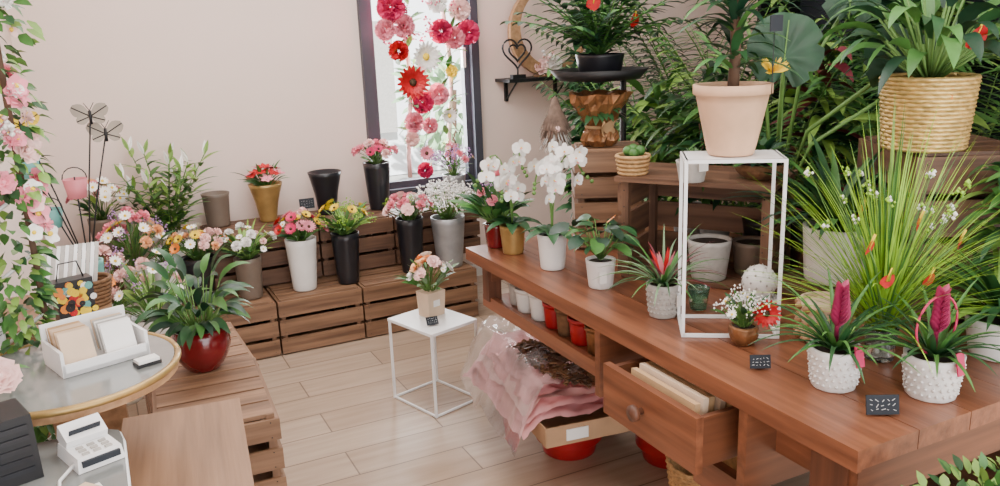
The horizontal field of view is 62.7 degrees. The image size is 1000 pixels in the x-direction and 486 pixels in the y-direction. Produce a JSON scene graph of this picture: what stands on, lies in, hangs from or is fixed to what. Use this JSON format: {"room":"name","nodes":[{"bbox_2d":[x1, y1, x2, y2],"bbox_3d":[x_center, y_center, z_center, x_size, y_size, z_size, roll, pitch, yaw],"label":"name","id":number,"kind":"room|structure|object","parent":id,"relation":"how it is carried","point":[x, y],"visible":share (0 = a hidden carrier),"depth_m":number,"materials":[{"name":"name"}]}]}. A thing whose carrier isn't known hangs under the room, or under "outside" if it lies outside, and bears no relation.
{"room":"plant shop","nodes":[
{"label":"plant shop","id":0,"kind":"room"},
{"bbox_2d":[0,8,50,300],"bbox_3d":[-1.824,-0.470,2.882,0.100,2.700,2.600,-9,16,-25],"label":"wall","id":1,"kind":"structure","parent":0,"point":[12,224],"depth_m":2.91,"materials":[{"name":"paint"}]},
{"bbox_2d":[76,245,143,405],"bbox_3d":[-1.691,0.355,3.605,0.397,0.732,0.351,2,15,16],"label":"vase","id":2,"kind":"object","parent":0,"point":[114,259],"depth_m":3.57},
{"bbox_2d":[5,0,731,277],"bbox_3d":[-0.286,-1.095,5.073,4.690,2.700,0.100,-9,16,-25],"label":"wall","id":3,"kind":"structure","parent":0,"point":[269,82],"depth_m":4.50,"materials":[{"name":"paint"}]},
{"bbox_2d":[356,0,484,199],"bbox_3d":[-0.486,-1.142,4.925,0.740,1.720,0.120,-9,16,-25],"label":"window","id":4,"kind":"structure","parent":3,"relation":"in","point":[469,59],"depth_m":5.03,"materials":[{"name":"black metal"}]},
{"bbox_2d":[374,0,479,177],"bbox_3d":[-0.403,-1.156,4.750,0.650,1.576,0.138,-8,16,-23],"label":"garland","id":5,"kind":"object","parent":4,"relation":"hanging from","point":[412,82],"visible":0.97,"depth_m":4.78,"materials":[{"name":"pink plant"}]},
{"bbox_2d":[495,76,563,100],"bbox_3d":[0.239,-0.980,5.197,0.500,0.145,0.200,-9,16,-25],"label":"wall shelf","id":6,"kind":"object","parent":3,"relation":"attached to","point":[505,81],"visible":0.68,"depth_m":5.12,"materials":[{"name":"metal"}]},
{"bbox_2d":[507,0,583,76],"bbox_3d":[0.312,-1.319,5.099,0.548,0.552,0.116,-9,16,-25],"label":"ornament","id":7,"kind":"object","parent":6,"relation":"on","point":[530,64],"visible":0.85,"depth_m":5.08,"materials":[{"name":"brown wood"}]},
{"bbox_2d":[127,232,919,485],"bbox_3d":[0.596,1.097,2.062,6.300,0.100,7.000,-9,16,-25],"label":"floor","id":8,"kind":"structure","parent":0,"point":[342,423],"depth_m":3.31,"materials":[{"name":"brown wood"}]},
{"bbox_2d":[0,0,59,442],"bbox_3d":[-1.005,0.013,1.668,0.264,2.313,0.258,-3,15,-4],"label":"flower garland","id":9,"kind":"object","parent":8,"relation":"on","point":[29,196],"visible":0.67,"depth_m":1.64,"materials":[{"name":"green plant"}]},
{"bbox_2d":[3,295,128,438],"bbox_3d":[-1.108,0.604,2.196,0.250,0.914,0.320,-9,16,-25],"label":"wooden crate","id":10,"kind":"object","parent":8,"relation":"on","point":[112,418],"visible":0.05,"depth_m":2.06,"materials":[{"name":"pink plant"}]},
{"bbox_2d":[0,102,122,273],"bbox_3d":[-1.116,-0.114,2.156,0.270,0.495,0.092,-6,15,-13],"label":"pick","id":11,"kind":"object","parent":10,"relation":"on","point":[75,187],"visible":0.49,"depth_m":2.14,"materials":[{"name":"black metal"}]},
{"bbox_2d":[35,241,98,310],"bbox_3d":[-1.117,0.084,2.119,0.166,0.132,0.130,-9,16,-25],"label":"gift bag","id":12,"kind":"object","parent":10,"relation":"on","point":[91,260],"visible":0.47,"depth_m":2.12,"materials":[{"name":"white paper"}]},
{"bbox_2d":[50,260,98,320],"bbox_3d":[-1.028,0.114,1.968,0.095,0.142,0.048,-15,20,-41],"label":"gift bag","id":13,"kind":"object","parent":10,"relation":"on","point":[75,296],"visible":0.98,"depth_m":1.96,"materials":[{"name":"multicoloured paper"}]},
{"bbox_2d":[93,272,112,306],"bbox_3d":[-1.036,0.121,2.083,0.106,0.072,0.106,-9,16,-25],"label":"wicker basket","id":14,"kind":"object","parent":10,"relation":"on","point":[102,287],"visible":0.44,"depth_m":2.07,"materials":[{"name":"brown wicker"}]},
{"bbox_2d":[19,429,130,485],"bbox_3d":[-0.878,0.920,0.999,0.934,0.885,0.929,-9,16,-25],"label":"countertop","id":15,"kind":"structure","parent":8,"relation":"on","point":[116,473],"depth_m":1.32,"materials":[{"name":"white stone"}]},
{"bbox_2d":[0,398,43,485],"bbox_3d":[-0.799,0.324,1.298,0.100,0.110,0.092,-15,20,-42],"label":"monitor","id":16,"kind":"object","parent":15,"relation":"on","point":[20,461],"visible":1,"depth_m":1.28,"materials":[{"name":"black plastic"}]},
{"bbox_2d":[56,412,125,485],"bbox_3d":[-0.651,0.348,1.288,0.107,0.057,0.292,-8,16,-22],"label":"cash register","id":17,"kind":"object","parent":15,"relation":"on","point":[85,445],"visible":1,"depth_m":1.35,"materials":[{"name":"white plastic"}]},
{"bbox_2d":[0,332,181,438],"bbox_3d":[-0.818,0.701,1.702,0.414,0.952,0.414,-9,16,-25],"label":"round table","id":18,"kind":"object","parent":8,"relation":"on","point":[49,398],"visible":0.63,"depth_m":1.51,"materials":[{"name":"grey wood"}]},
{"bbox_2d":[0,357,29,393],"bbox_3d":[-0.892,0.236,1.456,0.114,0.082,0.090,7,17,33],"label":"rose","id":19,"kind":"object","parent":18,"relation":"on","point":[11,375],"visible":1,"depth_m":1.43,"materials":[{"name":"pink plant"}]},
{"bbox_2d":[38,305,149,378],"bbox_3d":[-0.797,0.191,1.613,0.162,0.080,0.110,-16,20,-43],"label":"display box","id":20,"kind":"object","parent":18,"relation":"on","point":[76,345],"visible":1,"depth_m":1.59,"materials":[{"name":"white plastic"}]},
{"bbox_2d":[145,395,149,413],"bbox_3d":[-1.068,0.724,2.990,0.340,0.278,0.503,-10,16,-27],"label":"wooden crate","id":21,"kind":"object","parent":8,"relation":"on","point":[148,409],"visible":0.02,"depth_m":3.04,"materials":[{"name":"brown wood"}]},
{"bbox_2d":[146,322,258,412],"bbox_3d":[-1.077,0.481,2.928,0.340,0.218,0.503,-10,16,-27],"label":"wooden crate","id":22,"kind":"object","parent":21,"relation":"on","point":[238,348],"visible":0.12,"depth_m":2.89,"materials":[{"name":"brown wood"}]},
{"bbox_2d":[111,249,208,399],"bbox_3d":[-1.446,0.386,3.431,0.452,0.741,0.454,-11,17,-30],"label":"potted plant","id":23,"kind":"object","parent":8,"relation":"on","point":[137,287],"visible":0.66,"depth_m":3.36,"materials":[{"name":"green plant"}]},
{"bbox_2d":[121,398,253,485],"bbox_3d":[-0.538,0.836,1.526,0.245,0.758,0.900,-7,15,-20],"label":"box","id":24,"kind":"object","parent":8,"relation":"on","point":[203,444],"visible":1,"depth_m":1.66,"materials":[{"name":"brown wood"}]},
{"bbox_2d":[182,287,280,359],"bbox_3d":[-1.475,0.412,4.236,0.540,0.288,0.563,-9,16,-25],"label":"wooden crate","id":25,"kind":"object","parent":8,"relation":"on","point":[260,334],"visible":0.34,"depth_m":4.08,"materials":[{"name":"brown wood"}]},
{"bbox_2d":[105,136,217,289],"bbox_3d":[-1.716,-0.142,4.211,0.588,0.809,0.479,-3,15,-5],"label":"vase","id":26,"kind":"object","parent":25,"relation":"on","point":[165,216],"visible":0.76,"depth_m":4.17,"materials":[{"name":"ceramic"}]},
{"bbox_2d":[161,222,230,305],"bbox_3d":[-1.480,0.106,4.023,0.319,0.404,0.315,-1,15,6],"label":"vase","id":27,"kind":"object","parent":25,"relation":"on","point":[205,236],"visible":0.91,"depth_m":3.98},
{"bbox_2d":[215,218,280,299],"bbox_3d":[-1.261,0.083,4.117,0.336,0.386,0.345,-14,19,-39],"label":"vase","id":28,"kind":"object","parent":25,"relation":"on","point":[250,273],"visible":0.91,"depth_m":4.07,"materials":[{"name":"ceramic"}]},
{"bbox_2d":[263,274,364,353],"bbox_3d":[-1.032,0.341,4.446,0.430,0.288,0.563,-9,16,-25],"label":"wooden crate","id":29,"kind":"object","parent":8,"relation":"on","point":[331,313],"visible":0.75,"depth_m":4.21,"materials":[{"name":"brown wood"}]},
{"bbox_2d":[200,214,321,289],"bbox_3d":[-1.306,0.043,4.475,0.550,0.288,0.423,-9,16,-25],"label":"wooden crate","id":30,"kind":"object","parent":29,"relation":"on","point":[275,265],"visible":0.28,"depth_m":4.32,"materials":[{"name":"brown wood"}]},
{"bbox_2d":[200,190,230,227],"bbox_3d":[-1.530,-0.182,4.434,0.150,0.180,0.150,-9,16,-25],"label":"vase","id":31,"kind":"object","parent":30,"relation":"on","point":[217,211],"visible":0.99,"depth_m":4.39,"materials":[{"name":"beige ceramic"}]},
{"bbox_2d":[230,160,290,221],"bbox_3d":[-1.302,-0.282,4.479,0.313,0.336,0.266,-9,16,-25],"label":"vase","id":32,"kind":"object","parent":30,"relation":"on","point":[265,190],"visible":1,"depth_m":4.45,"materials":[{"name":"gold metal"}]},
{"bbox_2d":[267,207,328,291],"bbox_3d":[-1.023,0.032,4.203,0.274,0.425,0.283,-13,18,-35],"label":"vase","id":33,"kind":"object","parent":29,"relation":"on","point":[300,245],"visible":1,"depth_m":4.16,"materials":[{"name":"ceramic"}]},
{"bbox_2d":[314,197,376,284],"bbox_3d":[-0.826,-0.016,4.284,0.318,0.462,0.317,7,17,31],"label":"vase","id":34,"kind":"object","parent":29,"relation":"on","point":[344,239],"visible":1,"depth_m":4.26,"materials":[{"name":"ceramic"}]},
{"bbox_2d":[302,204,395,275],"bbox_3d":[-0.869,-0.028,4.683,0.410,0.288,0.423,-9,16,-25],"label":"wooden crate","id":35,"kind":"object","parent":29,"relation":"on","point":[375,251],"visible":0.59,"depth_m":4.54,"materials":[{"name":"brown wood"}]},
{"bbox_2d":[307,169,340,214],"bbox_3d":[-0.982,-0.285,4.634,0.190,0.240,0.190,-9,16,-25],"label":"vase","id":36,"kind":"object","parent":35,"relation":"on","point":[324,182],"visible":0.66,"depth_m":4.58,"materials":[{"name":"black ceramic"}]},
{"bbox_2d":[351,138,398,209],"bbox_3d":[-0.708,-0.399,4.696,0.273,0.408,0.268,-4,15,-6],"label":"vase","id":37,"kind":"object","parent":35,"relation":"on","point":[377,170],"visible":1,"depth_m":4.65,"materials":[{"name":"ceramic"}]},
{"bbox_2d":[355,261,478,336],"bbox_3d":[-0.540,0.262,4.679,0.650,0.288,0.563,-9,16,-25],"label":"wooden crate","id":38,"kind":"object","parent":8,"relation":"on","point":[384,296],"visible":0.58,"depth_m":4.41,"materials":[{"name":"brown wood"}]},
{"bbox_2d":[382,191,437,272],"bbox_3d":[-0.484,-0.058,4.434,0.288,0.443,0.281,11,19,41],"label":"vase","id":39,"kind":"object","parent":38,"relation":"on","point":[409,225],"visible":0.96,"depth_m":4.39,"materials":[{"name":"ceramic"}]},
{"bbox_2d":[373,194,480,263],"bbox_3d":[-0.444,-0.096,4.885,0.520,0.288,0.423,-9,16,-25],"label":"wooden crate","id":40,"kind":"object","parent":38,"relation":"on","point":[471,224],"visible":0.26,"depth_m":4.71,"materials":[{"name":"brown wood"}]},
{"bbox_2d":[430,143,473,199],"bbox_3d":[-0.277,-0.418,4.830,0.275,0.347,0.280,-5,15,-12],"label":"bucket","id":41,"kind":"object","parent":40,"relation":"on","point":[451,164],"visible":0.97,"depth_m":4.80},
{"bbox_2d":[411,175,475,267],"bbox_3d":[-0.297,-0.122,4.514,0.414,0.514,0.432,-8,16,-21],"label":"bucket","id":42,"kind":"object","parent":38,"relation":"on","point":[447,227],"visible":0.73,"depth_m":4.48,"materials":[{"name":"metal"}]},
{"bbox_2d":[387,308,476,417],"bbox_3d":[-0.284,0.502,3.549,0.250,0.370,0.300,-15,19,-41],"label":"side table","id":43,"kind":"object","parent":8,"relation":"on","point":[451,320],"visible":0.78,"depth_m":3.48,"materials":[{"name":"metal"}]},
{"bbox_2d":[395,251,458,316],"bbox_3d":[-0.318,0.175,3.519,0.228,0.278,0.289,4,16,24],"label":"bouquet","id":44,"kind":"object","parent":43,"relation":"on","point":[431,298],"visible":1,"depth_m":3.50,"materials":[{"name":"pink plant"}]},
{"bbox_2d":[537,437,601,460],"bbox_3d":[0.260,0.686,3.102,0.268,0.200,0.268,-9,16,-25],"label":"bucket","id":45,"kind":"object","parent":8,"relation":"on","point":[581,450],"visible":0.23,"depth_m":3.02,"materials":[{"name":"red plastic"}]},
{"bbox_2d":[531,407,629,448],"bbox_3d":[0.274,0.557,3.052,0.466,0.070,0.591,-7,15,-18],"label":"cardboard tray","id":46,"kind":"object","parent":45,"relation":"on","point":[556,431],"visible":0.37,"depth_m":2.77,"materials":[{"name":"brown cardboard"}]},
{"bbox_2d":[458,315,602,456],"bbox_3d":[0.183,0.468,3.073,0.533,0.312,0.660,-7,15,-18],"label":"tissue paper","id":47,"kind":"object","parent":46,"relation":"in","point":[514,396],"visible":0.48,"depth_m":2.86,"materials":[{"name":"pink paper"}]},
{"bbox_2d":[513,338,594,388],"bbox_3d":[0.203,0.391,2.849,0.205,0.074,0.496,-11,17,-31],"label":"pile","id":48,"kind":"object","parent":47,"relation":"on","point":[557,371],"visible":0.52,"depth_m":2.77,"materials":[{"name":"plant"}]},
{"bbox_2d":[553,0,617,218],"bbox_3d":[0.522,-0.561,4.850,0.458,1.719,0.415,-9,16,-25],"label":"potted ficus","id":49,"kind":"object","parent":8,"relation":"on","point":[568,187],"visible":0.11,"depth_m":4.77,"materials":[{"name":"green plant"}]},
{"bbox_2d":[609,62,700,201],"bbox_3d":[0.675,-0.079,3.597,0.565,1.402,0.572,-13,18,-36],"label":"dracaena","id":50,"kind":"object","parent":8,"relation":"on","point":[645,103],"visible":0.15,"depth_m":3.47,"materials":[{"name":"plant"}]},
{"bbox_2d":[532,14,789,200],"bbox_3d":[0.847,-0.287,4.021,1.199,1.579,1.158,5,16,25],"label":"areca palm","id":51,"kind":"object","parent":8,"relation":"on","point":[749,19],"visible":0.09,"depth_m":3.89,"materials":[{"name":"green plant"}]},
{"bbox_2d":[526,0,863,203],"bbox_3d":[1.017,-0.608,4.500,1.908,1.947,1.894,8,17,33],"label":"palm","id":52,"kind":"object","parent":8,"relation":"on","point":[653,35],"visible":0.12,"depth_m":4.27,"materials":[{"name":"green plant"}]},
{"bbox_2d":[665,455,736,485],"bbox_3d":[0.661,0.786,2.596,0.275,0.232,0.278,1,15,10],"label":"wicker basket","id":53,"kind":"object","parent":8,"relation":"on","point":[678,475],"visible":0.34,"depth_m":2.54,"materials":[{"name":"brown wicker"}]},
{"bbox_2d":[466,225,999,485],"bbox_3d":[0.632,0.523,2.478,1.015,0.800,1.710,-9,16,-25],"label":"wooden display table","id":54,"kind":"object","parent":8,"relation":"on","point":[789,427],"depth_m":1.81,"materials":[{"name":"brown wood"}]},
{"bbox_2d":[447,170,534,248],"bbox_3d":[-0.025,-0.125,2.905,0.323,0.288,0.374,-9,16,-25],"label":"anthurium","id":55,"kind":"object","parent":54,"relation":"on","point":[487,195],"visible":0.62,"depth_m":2.89,"materials":[{"name":"plant"}]},
{"bbox_2d":[474,139,541,254],"bbox_3d":[0.021,-0.159,2.799,0.260,0.402,0.212,-6,15,-14],"label":"orchid","id":56,"kind":"object","parent":54,"relation":"on","point":[511,227],"visible":0.98,"depth_m":2.74,"materials":[{"name":"white plant"}]},
{"bbox_2d":[519,139,593,270],"bbox_3d":[0.160,-0.122,2.604,0.217,0.418,0.209,9,18,36],"label":"orchid","id":57,"kind":"object","parent":54,"relation":"on","point":[552,248],"visible":0.98,"depth_m":2.57,"materials":[{"name":"plant"}]},
{"bbox_2d":[548,213,639,289],"bbox_3d":[0.285,0.021,2.423,0.248,0.223,0.279,-9,16,-25],"label":"anthurium","id":58,"kind":"object","parent":54,"relation":"on","point":[594,265],"visible":0.95,"depth_m":2.40,"materials":[{"name":"green plant"}]},
{"bbox_2d":[571,140,644,248],"bbox_3d":[0.380,-0.174,2.910,0.240,0.348,0.223,-2,15,3],"label":"wooden crate","id":59,"kind":"object","parent":54,"relation":"on","point":[599,198],"visible":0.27,"depth_m":2.81,"materials":[{"name":"brown wood"}]},
{"bbox_2d":[539,96,572,152],"bbox_3d":[0.191,-0.411,2.827,0.121,0.191,0.121,-9,16,-25],"label":"gnome figurine","id":60,"kind":"object","parent":59,"relation":"on","point":[555,126],"visible":0.93,"depth_m":2.80,"materials":[{"name":"brown fur"}]},
{"bbox_2d":[569,89,633,146],"bbox_3d":[0.344,-0.431,2.832,0.216,0.185,0.220,-9,16,-25],"label":"planter","id":61,"kind":"object","parent":59,"relation":"on","point":[599,109],"visible":1,"depth_m":2.79,"materials":[{"name":"brown metal"}]},
{"bbox_2d":[595,227,729,318],"bbox_3d":[0.431,0.077,2.163,0.337,0.233,0.356,10,19,38],"label":"potted tillandsia","id":62,"kind":"object","parent":54,"relation":"on","point":[663,299],"visible":0.96,"depth_m":2.15,"materials":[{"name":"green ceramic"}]},
{"bbox_2d":[631,361,731,414],"bbox_3d":[0.440,0.378,1.966,0.158,0.125,0.259,-9,16,-25],"label":"envelopes","id":63,"kind":"object","parent":54,"relation":"in","point":[679,389],"visible":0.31,"depth_m":1.90,"materials":[{"name":"paper"}]},
{"bbox_2d":[645,93,720,233],"bbox_3d":[0.684,-0.269,2.893,0.384,0.519,0.369,-9,16,-25],"label":"plant","id":64,"kind":"object","parent":54,"relation":"on","point":[676,138],"visible":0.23,"depth_m":2.85,"materials":[{"name":"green plant"}]},
{"bbox_2d":[687,284,709,310],"bbox_3d":[0.537,0.149,2.219,0.060,0.060,0.060,-9,16,-25],"label":"tealight holder","id":65,"kind":"object","parent":54,"relation":"on","point":[699,293],"visible":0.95,"depth_m":2.20,"materials":[{"name":"green glass"}]},
{"bbox_2d":[618,177,795,290],"bbox_3d":[0.621,-0.048,2.490,0.460,0.297,0.283,6,17,30],"label":"wooden crate","id":66,"kind":"object","parent":54,"relation":"on","point":[653,212],"visible":0.5,"depth_m":2.58,"materials":[{"name":"brown wood"}]},
{"bbox_2d":[614,162,797,191],"bbox_3d":[0.616,-0.202,2.451,0.470,0.014,0.290,6,17,30],"label":"board","id":67,"kind":"object","parent":66,"relation":"on","point":[717,176],"visible":0.71,"depth_m":2.39,"materials":[{"name":"brown wood"}]},
{"bbox_2d":[615,144,650,176],"bbox_3d":[0.400,-0.252,2.466,0.110,0.091,0.110,-9,16,-25],"label":"basket","id":68,"kind":"object","parent":67,"relation":"on","point":[630,162],"visible":1,"depth_m":2.44,"materials":[{"name":"wicker"}]},
{"bbox_2d":[724,134,797,179],"bbox_3d":[0.738,-0.248,2.319,0.212,0.130,0.209,-9,16,-25],"label":"bowl planter","id":69,"kind":"object","parent":67,"relation":"on","point":[751,169],"visible":0.36,"depth_m":2.28,"materials":[{"name":"wicker"}]},
{"bbox_2d":[687,233,731,281],"bbox_3d":[0.620,0.045,2.432,0.130,0.120,0.130,-9,16,-25],"label":"flower pot","id":70,"kind":"object","parent":66,"relation":"in","point":[718,247],"visible":0.88,"depth_m":2.39,"materials":[{"name":"grey ceramic"}]},
{"bbox_2d":[732,236,760,275],"bbox_3d":[0.759,0.041,2.468,0.120,0.100,0.120,-9,16,-25],"label":"flower pot","id":71,"kind":"object","parent":66,"relation":"in","point":[745,254],"visible":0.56,"depth_m":2.44,"materials":[{"name":"ceramic"}]},
{"bbox_2d":[663,57,775,235],"bbox_3d":[0.708,-0.277,2.670,0.362,0.645,0.338,4,16,23],"label":"plant","id":72,"kind":"object","parent":54,"relation":"on","point":[708,76],"visible":0.15,"depth_m":2.64,"materials":[{"name":"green plant"}]},
{"bbox_2d":[677,150,787,338],"bbox_3d":[0.565,0.001,2.026,0.233,0.440,0.148,0,15,8],"label":"display stand","id":73,"kind":"object","parent":54,"relation":"on","point":[759,156],"visible":0.84,"depth_m":1.98,"materials":[{"name":"metal"}]},
{"bbox_2d":[672,0,802,156],"bbox_3d":[0.555,-0.465,1.910,0.345,0.515,0.328,4,16,23],"label":"pot","id":74,"kind":"object","parent":73,"relation":"on","point":[732,111],"visible":1,"depth_m":1.89,"materials":[{"name":"ceramic"}]},
{"bbox_2d":[711,284,781,345],"bbox_3d":[0.583,0.168,1.963,0.141,0.147,0.149,-6,15,-14],"label":"potted flowers","id":75,"kind":"object","parent":54,"relation":"on","point":[742,331],"visible":0.94,"depth_m":1.94,"materials":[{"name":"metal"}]},
{"bbox_2d":[740,264,777,318],"bbox_3d":[0.678,0.121,2.147,0.100,0.138,0.100,-9,16,-25],"label":"ball ornament","id":76,"kind":"object","parent":54,"relation":"on","point":[762,287],"visible":0.62,"depth_m":2.11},
{"bbox_2d":[709,0,915,269],"bbox_3d":[0.847,-0.361,2.371,0.661,0.946,0.654,-9,16,-25],"label":"monstera","id":77,"kind":"object","parent":54,"relation":"on","point":[803,54],"visible":0.43,"depth_m":2.08,"materials":[{"name":"plant"}]},
{"bbox_2d":[774,265,867,305],"bbox_3d":[0.940,0.112,2.300,0.260,0.058,0.243,-13,18,-36],"label":"wooden crate","id":78,"kind":"object","parent":54,"relation":"on","point":[793,272],"visible":0.12,"depth_m":2.27,"materials":[{"name":"brown wood"}]},
{"bbox_2d":[720,133,952,285],"bbox_3d":[0.903,-0.103,2.173,0.580,0.420,0.572,-4,15,-9],"label":"potted plant","id":79,"kind":"object","parent":78,"relation":"on","point":[821,173],"visible":0.48,"depth_m":2.17,"materials":[{"name":"plant"}]},
{"bbox_2d":[793,291,855,342],"bbox_3d":[0.782,0.182,1.973,0.140,0.100,0.140,3,15,18],"label":"plant pot","id":80,"kind":"object","parent":54,"relation":"on","point":[824,305],"visible":0.3,"depth_m":1.96,"materials":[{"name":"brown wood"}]},
{"bbox_2d":[749,266,927,393],"bbox_3d":[0.707,0.187,1.703,0.356,0.232,0.362,3,16,21],"label":"bromeliad","id":81,"kind":"object","parent":54,"relation":"on","point":[828,373],"visible":0.98,"depth_m":1.69,"materials":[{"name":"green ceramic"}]},
{"bbox_2d":[734,101,999,373],"bbox_3d":[0.813,-0.023,1.773,0.686,0.595,0.668,-7,15,-17],"label":"potted plant","id":82,"kind":"object","parent":54,"relation":"on","point":[890,255],"visible":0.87,"depth_m":1.77,"materials":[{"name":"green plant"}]},
{"bbox_2d":[866,394,899,414],"bbox_3d":[0.740,0.312,1.592,0.062,0.039,0.025,-2,15,3],"label":"price tag","id":83,"kind":"object","parent":54,"relation":"on","point":[888,404],"visible":1,"depth_m":1.58,"materials":[{"name":"black"}]},
{"bbox_2d":[838,276,999,403],"bbox_3d":[0.871,0.196,1.640,0.337,0.234,0.366,-9,16,-25],"label":"bromeliad","id":84,"kind":"object","parent":54,"relation":"on","point":[947,363],"visible":1,"depth_m":1.62,"materials":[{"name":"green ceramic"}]},
{"bbox_2d":[857,133,999,321],"bbox_3d":[1.155,-0.052,2.165,0.300,0.428,0.363,-2,15,3],"label":"wooden crate","id":85,"kind":"object","parent":54,"relation":"on","point":[982,149],"visible":0.21,"depth_m":1.98,"materials":[{"name":"brown wood"}]},
{"bbox_2d":[817,0,999,152],"bbox_3d":[1.034,-0.477,1.987,0.612,0.486,0.566,-9,16,-25],"label":"basket planter","id":86,"kind":"object","parent":85,"relation":"on","point":[929,81],"visible":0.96,"depth_m":1.91,"materials":[{"name":"wicker"}]},
{"bbox_2d":[905,235,999,362],"bbox_3d":[1.142,0.116,1.820,0.555,0.277,0.566,-9,16,-25],"label":"potted plant","id":87,"kind":"object","parent":54,"relation":"on","point":[986,282],"visible":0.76,"depth_m":1.81,"materials":[{"name":"plant"}]},
{"bbox_2d":[950,162,999,303],"bbox_3d":[1.219,0.003,1.902,0.348,0.451,0.346,-9,16,-25],"label":"plant","id":88,"kind":"object","parent":54,"relation":"on","point":[993,231],"visible":0.59,"depth_m":1.89,"materials":[{"name":"green plant"}]},
{"bbox_2d":[593,0,993,235],"bbox_3d":[1.195,-0.225,3.500,1.682,1.695,1.757,-4,15,-8],"label":"palm","id":89,"kind":"object","parent":8,"relation":"on","point":[686,73],"visible":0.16,"depth_m":3.17,"materials":[{"name":"plant"}]},
{"bbox_2d":[757,36,874,252],"bbox_3d":[1.137,0.004,3.014,0.441,1.500,0.465,9,18,37],"label":"potted croton","id":90,"kind":"object","parent":8,"relation":"on","point":[828,142],"visible":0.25,"depth_m":2.87,"materials":[{"name":"green plant"}]},
{"bbox_2d":[821,0,909,184],"bbox_3d":[1.958,-0.703,4.168,0.611,2.228,0.596,-3,15,-5],"label":"philodendron","id":91,"kind":"object","parent":8,"relation":"on","point":[885,3],"visible":0.04,"depth_m":4.10,"materials":[{"name":"green plant"}]},
{"bbox_2d":[743,0,999,178],"bbox_3d":[1.791,-0.188,3.191,1.652,1.733,1.856,9,18,37],"label":"areca palm","id":92,"kind":"object","parent":8,"relation":"on","point":[995,116],"visible":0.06,"depth_m":3.17,"materials":[{"name":"green plant"}]},
{"bbox_2d":[750,0,999,247],"bbox_3d":[2.478,-0.689,4.095,0.365,2.200,3.000,-9,16,-25],"label":"plant","id":93,"kind":"object","parent":8,"relation":"on","point":[812,11],"visible":0.04,"depth_m":5.14,"materials":[{"name":"green plant"}]},
{"bbox_2d":[836,0,999,485],"bbox_3d":[1.343,0.001,2.672,0.483,1.661,0.497,-9,16,-25],"label":"potted schefflera","id":94,"kind":"object","parent":8,"relation":"on","point":[979,117],"visible":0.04,"depth_m":2.49,"materials":[{"name":"green plant"}]},
{"bbox_2d":[926,450,999,485],"bbox_3d":[1.522,0.608,2.419,0.320,0.598,0.323,-9,16,-25],"label":"wooden crate","id":95,"kind":"object","parent":8,"relation":"on","point":[953,480],"visible":0.09,"depth_m":2.40,"materials":[{"name":"brown wood"}]},
{"bbox_3d":[-0.841,0.836,2.525,0.320,0.278,0.503,-8,16,-22],"label":"wooden crate","id":96,"kind":"object","parent":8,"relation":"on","visible":0},
{"bbox_2d":[152,356,286,485],"bbox_3d":[-0.851,0.569,2.456,0.320,0.268,0.503,-8,16,-22],"label":"wooden crate","id":97,"kind":"object","parent":96,"relation":"on","point":[242,378],"visible":0.59,"depth_m":2.39,"materials":[{"name":"brown wood"}]},
{"bbox_2d":[134,241,252,372],"bbox_3d":[-0.944,0.203,2.555,0.350,0.393,0.344,-4,15,-8],"label":"peace lily","id":98,"kind":"object","parent":97,"relation":"on","point":[204,343],"visible":0.98,"depth_m":2.52,"materials":[{"name":"plant"}]},
{"bbox_3d":[-1.899,0.480,4.034,0.390,0.288,0.563,-9,16,-25],"label":"wooden crate","id":99,"kind":"object","parent":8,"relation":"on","visible":0},
{"bbox_2d":[59,243,143,302],"bbox_3d":[-1.998,0.179,4.152,0.380,0.238,0.423,-9,16,-25],"label":"wooden crate","id":100,"kind":"object","parent":99,"relation":"on","point":[105,256],"visible":0.04,"depth_m":4.00,"materials":[{"name":"brown wood"}]},
{"bbox_2d":[65,176,129,254],"bbox_3d":[-1.998,-0.141,4.103,0.299,0.394,0.276,-4,15,-6],"label":"vase","id":101,"kind":"object","parent":100,"relation":"on","point":[104,193],"visible":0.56,"depth_m":4.07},
{"bbox_2d":[95,206,176,309],"bbox_3d":[-1.710,0.081,3.887,0.324,0.539,0.344,-14,19,-38],"label":"vase","id":102,"kind":"object","parent":99,"relation":"on","point":[127,215],"visible":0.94,"depth_m":3.81,"materials":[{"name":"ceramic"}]},
{"bbox_3d":[0.828,0.871,1.425,0.420,0.638,0.243,-9,16,-25],"label":"wooden crate","id":103,"kind":"object","parent":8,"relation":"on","visible":0},
{"bbox_2d":[912,452,999,485],"bbox_3d":[0.775,0.456,1.324,0.198,0.214,0.207,1,15,11],"label":"plant","id":104,"kind":"object","parent":103,"relation":"on","point":[979,467],"visible":0.96,"depth_m":1.37,"materials":[{"name":"green plant"}]},
{"bbox_2d":[550,66,648,140],"bbox_3d":[0.384,-0.313,2.926,0.420,0.608,0.360,-9,16,-25],"label":"plant stand","id":105,"kind":"object","parent":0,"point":[627,72],"visible":0.57,"depth_m":2.72,"materials":[{"name":"metal"}]},
{"bbox_2d":[500,0,690,71],"bbox_3d":[0.321,-0.773,2.772,0.586,0.412,0.624,-9,16,-25],"label":"potted plant","id":106,"kind":"object","parent":105,"relation":"on","point":[601,30],"visible":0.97,"depth_m":2.75,"materials":[{"name":"plant"}]},
{"label":"outside","id":107,"kind":"structure","parent":0,"visible":0},
{"bbox_2d":[390,167,465,180],"bbox_3d":[-0.519,-0.394,8.028,8.000,0.100,4.800,-9,16,-25],"label":"ground","id":108,"kind":"structure","parent":107,"point":[436,172],"depth_m":9.37,"materials":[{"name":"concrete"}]},
{"bbox_2d":[371,0,464,175],"bbox_3d":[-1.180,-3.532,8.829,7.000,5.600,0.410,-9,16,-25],"label":"window","id":109,"kind":"structure","parent":108,"relation":"on","point":[391,117],"depth_m":9.15,"materials":[{"name":"white glass"}]},
{"bbox_2d":[391,52,463,161],"bbox_3d":[-0.512,-1.221,8.182,0.988,1.407,0.999,-9,16,-25],"label":"shrub","id":110,"kind":"object","parent":108,"relation":"on","point":[435,142],"visible":0.3,"depth_m":8.04,"materials":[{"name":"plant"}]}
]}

